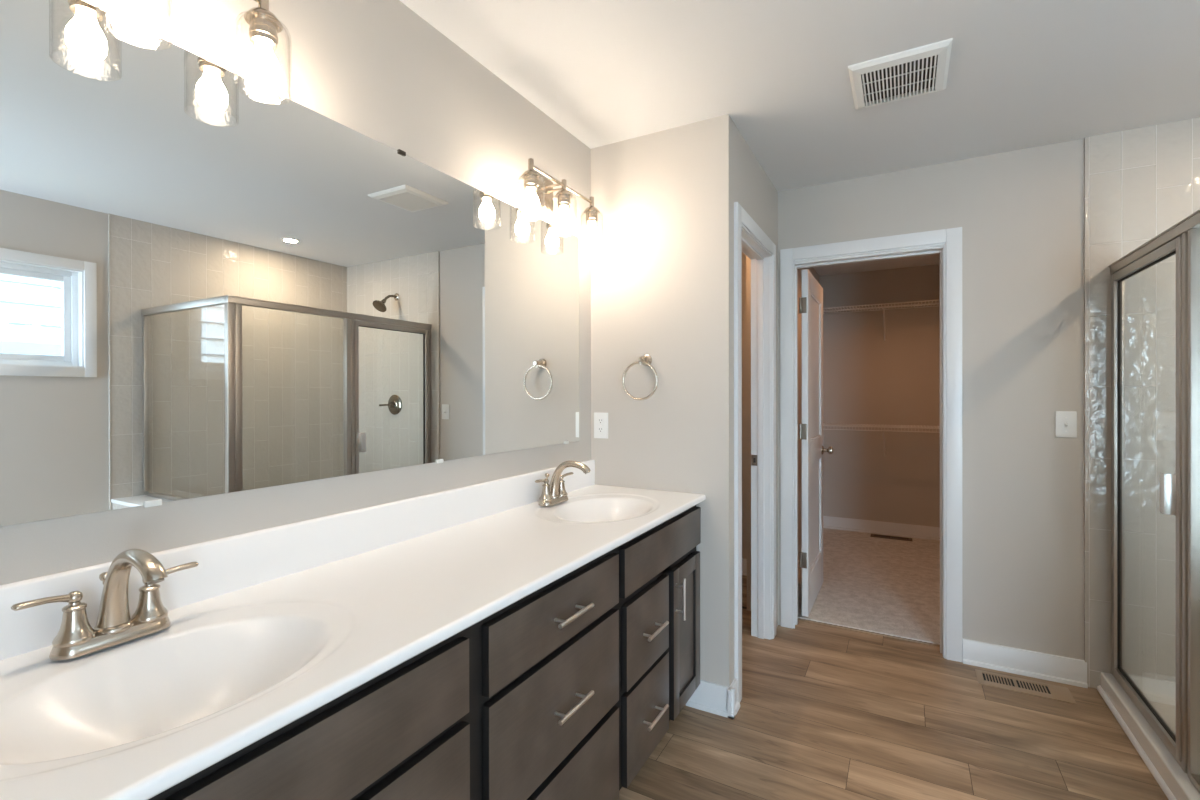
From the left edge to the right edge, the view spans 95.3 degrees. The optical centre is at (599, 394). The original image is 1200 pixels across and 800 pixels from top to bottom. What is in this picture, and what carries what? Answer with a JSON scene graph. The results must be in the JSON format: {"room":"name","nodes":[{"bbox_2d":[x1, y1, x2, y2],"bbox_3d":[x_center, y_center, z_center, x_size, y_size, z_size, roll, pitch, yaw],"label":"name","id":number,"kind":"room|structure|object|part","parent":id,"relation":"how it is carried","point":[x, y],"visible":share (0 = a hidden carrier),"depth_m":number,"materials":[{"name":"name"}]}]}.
{"room":"bathroom","nodes":[
{"label":"bathroom","id":0,"kind":"room"},
{"bbox_2d":[0,0,590,584],"bbox_3d":[-0.444,0.084,1.936,0.120,2.440,5.190,0,0,29],"label":"wall","id":1,"kind":"structure","parent":0,"point":[377,69],"depth_m":1.49,"materials":[{"name":"grey paint"}]},
{"bbox_2d":[96,0,291,99],"bbox_3d":[-0.830,-0.746,0.961,0.158,0.235,0.535,0,0,29],"label":"vanity light","id":2,"kind":"object","parent":1,"relation":"attached to","point":[263,68],"visible":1,"depth_m":1.11,"materials":[{"name":"silver metal"}]},
{"bbox_3d":[-0.805,-0.699,0.947,0.101,0.142,0.101,0,0,29],"label":"lamp shade","id":3,"kind":"part","parent":2,"relation":"part of","materials":[{"name":"clear glass"}]},
{"bbox_2d":[113,0,157,27],"bbox_3d":[-0.805,-0.739,0.947,0.069,0.193,0.069,0,0,29],"label":"bulb","id":4,"kind":"object","parent":2,"relation":"attached to","point":[138,13],"depth_m":0.94,"materials":[{"name":"white glass"}]},
{"bbox_3d":[-0.699,-0.700,1.136,0.101,0.142,0.101,0,0,29],"label":"lamp shade","id":5,"kind":"part","parent":2,"relation":"part of","materials":[{"name":"clear glass"}]},
{"bbox_2d":[244,0,282,87],"bbox_3d":[-0.699,-0.739,1.136,0.069,0.193,0.069,0,0,29],"label":"bulb","id":6,"kind":"object","parent":2,"relation":"attached to","point":[263,68],"depth_m":1.12,"materials":[{"name":"white glass"}]},
{"bbox_2d":[0,0,578,525],"bbox_3d":[-0.560,-0.244,1.596,0.010,0.917,1.914,0,0,29],"label":"mirror","id":7,"kind":"object","parent":1,"relation":"attached to","point":[210,284],"visible":1,"depth_m":1.16,"materials":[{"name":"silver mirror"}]},
{"bbox_2d":[0,460,594,660],"bbox_3d":[-0.556,0.363,1.589,0.020,0.116,2.152,0,0,29],"label":"backsplash","id":8,"kind":"structure","parent":1,"relation":"attached to","point":[229,564],"depth_m":1.23,"materials":[{"name":"white stone"}]},
{"bbox_2d":[517,158,603,242],"bbox_3d":[-0.165,-0.749,2.153,0.158,0.235,0.535,0,0,29],"label":"vanity light","id":9,"kind":"object","parent":1,"relation":"attached to","point":[539,189],"visible":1,"depth_m":2.13,"materials":[{"name":"silver metal"}]},
{"bbox_2d":[521,158,539,213],"bbox_3d":[-0.246,-0.742,1.950,0.069,0.193,0.069,0,0,29],"label":"bulb","id":10,"kind":"object","parent":9,"relation":"attached to","point":[531,177],"depth_m":1.93,"materials":[{"name":"white glass"}]},
{"bbox_3d":[-0.225,-0.806,2.186,0.020,0.120,0.116,0,0,29],"label":"plate","id":11,"kind":"part","parent":9,"relation":"part of","materials":[{"name":"silver metal"}]},
{"bbox_3d":[-0.190,-0.817,2.141,0.088,0.017,0.017,0,0,29],"label":"arm","id":12,"kind":"part","parent":9,"relation":"part of","materials":[{"name":"silver metal"}]},
{"bbox_3d":[-0.168,-0.817,2.180,0.088,0.017,0.017,0,0,29],"label":"arm","id":13,"kind":"part","parent":9,"relation":"part of","materials":[{"name":"silver metal"}]},
{"bbox_2d":[555,179,571,229],"bbox_3d":[-0.140,-0.742,2.139,0.069,0.193,0.069,0,0,29],"label":"bulb","id":14,"kind":"object","parent":9,"relation":"attached to","point":[564,221],"depth_m":2.12,"materials":[{"name":"white glass"}]},
{"bbox_3d":[-0.140,-0.703,2.139,0.101,0.142,0.101,0,0,29],"label":"lamp shade","id":15,"kind":"part","parent":9,"relation":"part of","materials":[{"name":"clear glass"}]},
{"bbox_2d":[584,197,599,242],"bbox_3d":[-0.035,-0.743,2.329,0.069,0.193,0.069,0,0,29],"label":"bulb","id":16,"kind":"object","parent":9,"relation":"attached to","point":[591,233],"depth_m":2.31,"materials":[{"name":"white glass"}]},
{"bbox_3d":[-0.035,-0.703,2.329,0.101,0.142,0.101,0,0,29],"label":"lamp shade","id":17,"kind":"part","parent":9,"relation":"part of","materials":[{"name":"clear glass"}]},
{"bbox_2d":[591,114,777,686],"bbox_3d":[0.481,0.081,2.808,0.647,2.440,0.986,0,0,29],"label":"wall","id":18,"kind":"structure","parent":0,"point":[662,271],"depth_m":2.34,"materials":[{"name":"grey paint"}]},
{"bbox_2d":[594,413,607,438],"bbox_3d":[0.004,0.142,2.505,0.073,0.118,0.009,0,0,29],"label":"wall outlet","id":19,"kind":"object","parent":18,"relation":"attached to","point":[600,419],"visible":1,"depth_m":2.50,"materials":[{"name":"white plastic"}]},
{"bbox_2d":[598,418,603,423],"bbox_3d":[0.003,0.122,2.502,0.033,0.027,0.002,0,0,29],"label":"receptacle","id":20,"kind":"object","parent":19,"relation":"attached to","point":[600,420],"depth_m":2.50,"materials":[{"name":"white plastic"}]},
{"bbox_2d":[622,354,657,399],"bbox_3d":[0.182,-0.075,2.373,0.169,0.201,0.064,0,0,29],"label":"towel ring","id":21,"kind":"object","parent":18,"relation":"attached to","point":[646,360],"visible":1,"depth_m":2.36,"materials":[{"name":"silver metal"}]},
{"bbox_3d":[0.190,-0.149,2.369,0.051,0.051,0.064,0,0,29],"label":"post","id":22,"kind":"part","parent":21,"relation":"part of","materials":[{"name":"silver metal"}]},
{"bbox_2d":[686,678,739,719],"bbox_3d":[0.472,1.246,2.282,0.202,0.112,0.102,0,0,29],"label":"baseboard","id":23,"kind":"structure","parent":18,"relation":"attached to","point":[710,697],"depth_m":2.24,"materials":[{"name":"white paint"}]},
{"bbox_2d":[734,202,775,702],"bbox_3d":[0.714,0.248,2.648,0.115,2.106,0.778,0,0,29],"label":"door frame","id":24,"kind":"structure","parent":18,"relation":"attached to","point":[760,260],"depth_m":2.90,"materials":[{"name":"white paint"}]},
{"bbox_3d":[0.828,0.353,2.934,0.031,0.058,0.002,0,0,29],"label":"strike plate","id":25,"kind":"part","parent":24,"relation":"part of","materials":[{"name":"silver metal"}]},
{"bbox_2d":[742,252,746,558],"bbox_3d":[1.030,0.078,4.006,0.440,2.440,0.100,0,0,29],"label":"wall","id":26,"kind":"structure","parent":0,"point":[744,419],"depth_m":3.94,"materials":[{"name":"grey paint"}]},
{"bbox_2d":[742,558,746,575],"bbox_3d":[1.001,1.242,3.953,0.440,0.112,0.025,0,0,29],"label":"baseboard","id":27,"kind":"structure","parent":26,"relation":"attached to","point":[744,561],"depth_m":3.93,"materials":[{"name":"white paint"}]},
{"bbox_2d":[746,256,818,610],"bbox_3d":[1.504,0.077,4.291,0.110,2.440,2.360,0,0,29],"label":"wall","id":28,"kind":"structure","parent":0,"point":[748,260],"depth_m":3.29,"materials":[{"name":"grey paint"}]},
{"bbox_2d":[399,0,1199,275],"bbox_3d":[1.383,-1.189,1.882,3.367,0.100,6.880,0,0,29],"label":"ceiling","id":29,"kind":"structure","parent":0,"point":[1023,74],"depth_m":1.90,"materials":[{"name":"white paint"}]},
{"bbox_2d":[848,38,952,109],"bbox_3d":[1.070,-1.129,1.959,0.305,0.019,0.320,0,0,29],"label":"ceiling vent","id":30,"kind":"object","parent":29,"relation":"in","point":[922,70],"visible":1,"depth_m":1.93,"materials":[{"name":"white plastic"}]},
{"bbox_2d":[819,264,939,526],"bbox_3d":[2.980,0.073,4.876,2.120,2.440,0.100,0,0,29],"label":"wall","id":31,"kind":"structure","parent":0,"point":[868,379],"depth_m":5.03,"materials":[{"name":"grey paint"}]},
{"bbox_2d":[823,516,939,540],"bbox_3d":[2.952,1.227,4.824,1.900,0.112,0.025,0,0,29],"label":"baseboard","id":32,"kind":"structure","parent":31,"relation":"attached to","point":[849,524],"depth_m":5.02,"materials":[{"name":"white paint"}]},
{"bbox_2d":[823,299,939,340],"bbox_3d":[2.866,-0.636,4.672,1.888,0.294,0.364,0,0,29],"label":"wire shelf","id":33,"kind":"object","parent":31,"relation":"attached to","point":[928,303],"visible":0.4,"depth_m":4.82,"materials":[{"name":"white metal"}]},
{"bbox_2d":[823,423,939,456],"bbox_3d":[2.868,0.424,4.674,1.888,0.294,0.364,0,0,29],"label":"wire shelf","id":34,"kind":"object","parent":31,"relation":"attached to","point":[824,424],"visible":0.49,"depth_m":4.81,"materials":[{"name":"white metal"}]},
{"bbox_2d":[619,528,1167,799],"bbox_3d":[1.308,1.327,1.874,3.300,0.071,6.780,0,0,29],"label":"floor","id":35,"kind":"structure","parent":0,"point":[825,712],"depth_m":2.16,"materials":[{"name":"brown wood"}]},
{"bbox_2d":[148,505,700,799],"bbox_3d":[-0.311,0.875,1.464,0.567,0.861,2.130,0,0,29],"label":"vanity cabinet","id":36,"kind":"object","parent":35,"relation":"on","point":[566,690],"visible":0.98,"depth_m":1.23,"materials":[{"name":"brown wood"}]},
{"bbox_2d":[0,460,705,799],"bbox_3d":[-0.325,0.429,1.460,0.549,0.250,2.152,0,0,29],"label":"countertop","id":37,"kind":"structure","parent":36,"relation":"on","point":[272,626],"depth_m":1.00,"materials":[{"name":"white stone"}]},
{"bbox_2d":[11,548,198,660],"bbox_3d":[-0.804,0.337,0.937,0.208,0.166,0.204,0,0,-8],"label":"faucet","id":38,"kind":"object","parent":37,"relation":"on","point":[75,638],"visible":1,"depth_m":0.91,"materials":[{"name":"silver metal"}]},
{"bbox_3d":[-0.870,0.330,0.864,0.021,0.024,0.084,0,0,22],"label":"handle","id":39,"kind":"part","parent":38,"relation":"part of","materials":[{"name":"silver metal"}]},
{"bbox_3d":[-0.858,0.368,0.893,0.052,0.067,0.052,0,0,29],"label":"handle","id":40,"kind":"part","parent":38,"relation":"part of","materials":[{"name":"silver metal"}]},
{"bbox_3d":[-0.861,0.356,0.952,0.018,0.093,0.018,0,0,29],"label":"lift rod","id":41,"kind":"part","parent":38,"relation":"part of","materials":[{"name":"silver metal"}]},
{"bbox_3d":[-0.833,0.410,0.937,0.058,0.021,0.161,0,0,29],"label":"plate","id":42,"kind":"part","parent":38,"relation":"part of","materials":[{"name":"silver metal"}]},
{"bbox_3d":[-0.774,0.328,0.904,0.190,0.148,0.054,0,0,29],"label":"spout","id":43,"kind":"part","parent":38,"relation":"part of","materials":[{"name":"silver metal"}]},
{"bbox_3d":[-0.809,0.368,0.982,0.052,0.067,0.052,0,0,29],"label":"handle","id":44,"kind":"part","parent":38,"relation":"part of","materials":[{"name":"silver metal"}]},
{"bbox_3d":[-0.790,0.330,1.007,0.021,0.024,0.084,0,0,36],"label":"handle","id":45,"kind":"part","parent":38,"relation":"part of","materials":[{"name":"silver metal"}]},
{"bbox_2d":[535,461,590,505],"bbox_3d":[-0.149,0.334,2.112,0.208,0.166,0.204,0,0,-8],"label":"faucet","id":46,"kind":"object","parent":37,"relation":"on","point":[553,493],"visible":1,"depth_m":2.08,"materials":[{"name":"silver metal"}]},
{"bbox_3d":[-0.216,0.327,2.038,0.021,0.024,0.084,0,0,22],"label":"handle","id":47,"kind":"part","parent":46,"relation":"part of","materials":[{"name":"silver metal"}]},
{"bbox_3d":[-0.203,0.365,2.068,0.052,0.067,0.052,0,0,29],"label":"handle","id":48,"kind":"part","parent":46,"relation":"part of","materials":[{"name":"silver metal"}]},
{"bbox_3d":[-0.179,0.407,2.112,0.058,0.021,0.161,0,0,29],"label":"plate","id":49,"kind":"part","parent":46,"relation":"part of","materials":[{"name":"silver metal"}]},
{"bbox_3d":[-0.154,0.365,2.156,0.052,0.067,0.052,0,0,29],"label":"handle","id":50,"kind":"part","parent":46,"relation":"part of","materials":[{"name":"silver metal"}]},
{"bbox_3d":[-0.136,0.326,2.182,0.021,0.024,0.084,0,0,36],"label":"handle","id":51,"kind":"part","parent":46,"relation":"part of","materials":[{"name":"silver metal"}]},
{"bbox_3d":[-0.119,0.325,2.079,0.190,0.148,0.054,0,0,29],"label":"spout","id":52,"kind":"part","parent":46,"relation":"part of","materials":[{"name":"silver metal"}]},
{"bbox_3d":[-0.348,0.775,0.914,0.020,0.268,0.357,0,0,29],"label":"drawer","id":53,"kind":"part","parent":36,"relation":"part of","materials":[{"name":"brown wood"}]},
{"bbox_3d":[-0.093,0.773,1.372,0.020,0.270,0.580,0,0,29],"label":"drawer","id":54,"kind":"part","parent":36,"relation":"part of","materials":[{"name":"brown wood"}]},
{"bbox_3d":[-0.093,0.546,1.371,0.020,0.146,0.580,0,0,29],"label":"drawer","id":55,"kind":"part","parent":36,"relation":"part of","materials":[{"name":"brown wood"}]},
{"bbox_3d":[-0.093,1.065,1.372,0.020,0.275,0.580,0,0,29],"label":"drawer","id":56,"kind":"part","parent":36,"relation":"part of","materials":[{"name":"brown wood"}]},
{"bbox_3d":[-0.069,0.546,1.357,0.038,0.012,0.152,0,0,29],"label":"handle","id":57,"kind":"part","parent":36,"relation":"part of","materials":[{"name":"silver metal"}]},
{"bbox_3d":[-0.068,0.773,1.358,0.038,0.012,0.152,0,0,29],"label":"handle","id":58,"kind":"part","parent":36,"relation":"part of","materials":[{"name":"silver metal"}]},
{"bbox_3d":[0.157,1.062,1.820,0.020,0.278,0.341,0,0,29],"label":"drawer","id":59,"kind":"part","parent":36,"relation":"part of","materials":[{"name":"brown wood"}]},
{"bbox_3d":[0.156,0.778,1.819,0.020,0.260,0.341,0,0,29],"label":"drawer","id":60,"kind":"part","parent":36,"relation":"part of","materials":[{"name":"brown wood"}]},
{"bbox_3d":[0.182,1.062,1.806,0.038,0.012,0.152,0,0,29],"label":"handle","id":61,"kind":"part","parent":36,"relation":"part of","materials":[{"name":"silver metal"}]},
{"bbox_3d":[0.181,0.778,1.806,0.038,0.012,0.152,0,0,29],"label":"handle","id":62,"kind":"part","parent":36,"relation":"part of","materials":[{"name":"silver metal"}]},
{"bbox_3d":[0.298,0.753,2.015,0.038,0.152,0.012,0,0,29],"label":"handle","id":63,"kind":"part","parent":36,"relation":"part of","materials":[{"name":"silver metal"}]},
{"bbox_3d":[0.335,0.925,2.139,0.020,0.548,0.297,0,0,29],"label":"door","id":64,"kind":"part","parent":36,"relation":"part of","materials":[{"name":"brown wood"}]},
{"bbox_2d":[798,618,939,646],"bbox_3d":[1.453,1.302,2.990,0.703,0.014,0.020,0,0,29],"label":"trim","id":65,"kind":"structure","parent":35,"relation":"on","point":[798,618],"depth_m":2.97,"materials":[{"name":"beige"}]},
{"bbox_2d":[870,534,911,540],"bbox_3d":[2.609,1.282,4.897,0.330,0.004,0.110,0,0,29],"label":"floor vent","id":66,"kind":"object","parent":35,"relation":"in","point":[872,535],"visible":1,"depth_m":4.89,"materials":[{"name":"brown metal"}]},
{"bbox_2d":[975,669,1076,704],"bbox_3d":[1.883,1.297,2.433,0.340,0.004,0.142,0,0,29],"label":"floor vent","id":67,"kind":"object","parent":35,"relation":"in","point":[1025,686],"visible":1,"depth_m":2.42,"materials":[{"name":"beige metal"}]},
{"bbox_2d":[1097,672,1199,799],"bbox_3d":[2.260,1.253,1.419,1.086,0.095,1.666,0,0,29],"label":"shower pan","id":68,"kind":"object","parent":35,"relation":"on","point":[1176,784],"visible":0.56,"depth_m":2.07,"materials":[{"name":"white"}]},
{"bbox_2d":[1109,209,1199,792],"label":"shower door","id":69,"kind":"structure","parent":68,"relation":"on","point":[1180,492],"depth_m":1.78,"materials":[{"name":"brown"}]},
{"bbox_3d":[2.064,0.340,2.063,0.034,1.712,0.663,0,0,29],"label":"door","id":70,"kind":"part","parent":69,"relation":"part of","materials":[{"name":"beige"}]},
{"bbox_3d":[1.903,1.206,1.759,0.040,0.024,1.375,0,0,29],"label":"rail","id":71,"kind":"part","parent":69,"relation":"part of","materials":[{"name":"silver metal"}]},
{"bbox_3d":[1.923,0.332,1.811,0.090,0.134,0.038,0,0,29],"label":"handle","id":72,"kind":"part","parent":69,"relation":"part of","materials":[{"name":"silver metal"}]},
{"bbox_2d":[778,117,1199,688],"bbox_3d":[2.114,0.079,2.525,2.678,2.440,0.130,0,0,29],"label":"wall","id":73,"kind":"structure","parent":0,"point":[1019,213],"depth_m":2.49,"materials":[{"name":"grey paint"}]},
{"bbox_2d":[799,269,832,616],"bbox_3d":[1.338,0.279,3.429,0.175,1.996,0.678,0,0,29],"label":"closet door","id":74,"kind":"structure","parent":73,"relation":"in","point":[811,302],"depth_m":3.32,"materials":[{"name":"white paint"}]},
{"bbox_3d":[1.340,-0.164,3.433,0.029,0.881,0.457,0,0,29],"label":"panel","id":75,"kind":"part","parent":74,"relation":"part of","materials":[{"name":"white paint"}]},
{"bbox_3d":[1.341,0.737,3.435,0.029,0.640,0.457,0,0,29],"label":"panel","id":76,"kind":"part","parent":74,"relation":"part of","materials":[{"name":"white paint"}]},
{"bbox_3d":[1.517,0.373,3.643,0.070,0.060,0.060,0,0,29],"label":"knob","id":77,"kind":"part","parent":74,"relation":"part of","materials":[{"name":"silver metal"}]},
{"bbox_2d":[780,227,961,661],"bbox_3d":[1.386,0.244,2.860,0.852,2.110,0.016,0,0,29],"label":"door frame","id":78,"kind":"structure","parent":73,"relation":"attached to","point":[951,238],"depth_m":2.70,"materials":[{"name":"white paint"}]},
{"bbox_2d":[962,638,1087,687],"bbox_3d":[1.960,1.243,2.538,0.461,0.112,0.025,0,0,29],"label":"baseboard","id":79,"kind":"structure","parent":73,"relation":"attached to","point":[1055,668],"depth_m":2.53,"materials":[{"name":"white paint"}]},
{"bbox_2d":[1056,411,1076,437],"bbox_3d":[2.099,0.135,2.459,0.074,0.118,0.020,0,0,29],"label":"light switch","id":80,"kind":"object","parent":73,"relation":"attached to","point":[1066,421],"visible":1,"depth_m":2.46,"materials":[{"name":"white plastic"}]},
{"bbox_3d":[2.737,0.080,1.150,0.010,2.440,1.667,0,0,29],"label":"wall","id":81,"kind":"structure","parent":0,"visible":0},
{"bbox_2d":[1084,137,1086,661],"bbox_3d":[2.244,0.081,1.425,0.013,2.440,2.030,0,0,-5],"label":"trim","id":82,"kind":"structure","parent":81,"relation":"attached to","point":[1085,138],"depth_m":2.43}
]}

